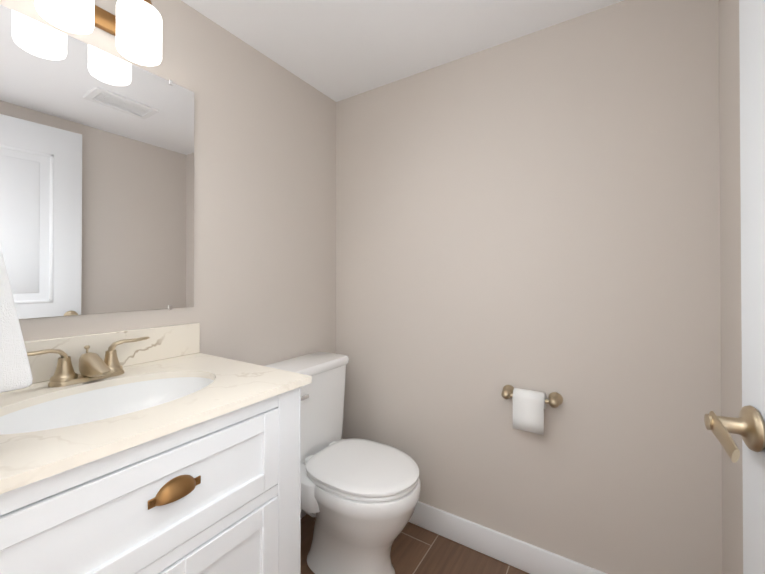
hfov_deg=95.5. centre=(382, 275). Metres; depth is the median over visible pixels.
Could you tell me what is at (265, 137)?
wall
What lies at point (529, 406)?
toilet paper holder
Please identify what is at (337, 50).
ceiling
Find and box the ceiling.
[181,0,623,101]
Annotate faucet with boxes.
[27,337,149,386]
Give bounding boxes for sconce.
[35,0,161,65]
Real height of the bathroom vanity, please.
1.030 m
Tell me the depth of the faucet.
0.93 m
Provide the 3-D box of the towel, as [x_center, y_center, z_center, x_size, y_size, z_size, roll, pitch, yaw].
[-0.690,0.082,0.509,0.128,0.396,0.249,0,0,33]
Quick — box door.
[739,0,764,573]
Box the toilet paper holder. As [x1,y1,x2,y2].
[501,385,562,434]
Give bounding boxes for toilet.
[265,352,420,573]
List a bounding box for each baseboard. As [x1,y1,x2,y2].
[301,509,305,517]
[409,501,606,573]
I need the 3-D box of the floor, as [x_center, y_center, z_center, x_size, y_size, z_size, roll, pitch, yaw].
[-0.370,1.249,0.315,1.800,0.100,3.100,0,0,33]
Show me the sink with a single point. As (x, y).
(101, 401)
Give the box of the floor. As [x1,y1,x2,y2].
[301,514,528,573]
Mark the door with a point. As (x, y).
(752, 89)
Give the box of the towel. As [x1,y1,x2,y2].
[0,245,32,392]
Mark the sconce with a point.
(134, 27)
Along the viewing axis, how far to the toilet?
1.35 m
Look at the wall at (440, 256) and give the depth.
1.38 m
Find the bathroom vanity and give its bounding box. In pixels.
[0,323,311,573]
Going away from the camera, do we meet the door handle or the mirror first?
the door handle
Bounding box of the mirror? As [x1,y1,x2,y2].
[0,5,193,318]
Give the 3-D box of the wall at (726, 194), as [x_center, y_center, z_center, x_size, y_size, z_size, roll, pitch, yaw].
[0.346,0.096,-0.135,0.100,2.200,3.100,0,0,33]
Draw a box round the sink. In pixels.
[0,377,213,434]
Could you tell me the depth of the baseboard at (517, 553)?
1.48 m
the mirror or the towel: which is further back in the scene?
the mirror
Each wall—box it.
[0,0,335,365]
[336,0,715,573]
[712,0,742,573]
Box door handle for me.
[704,405,764,462]
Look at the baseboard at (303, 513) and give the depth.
1.73 m

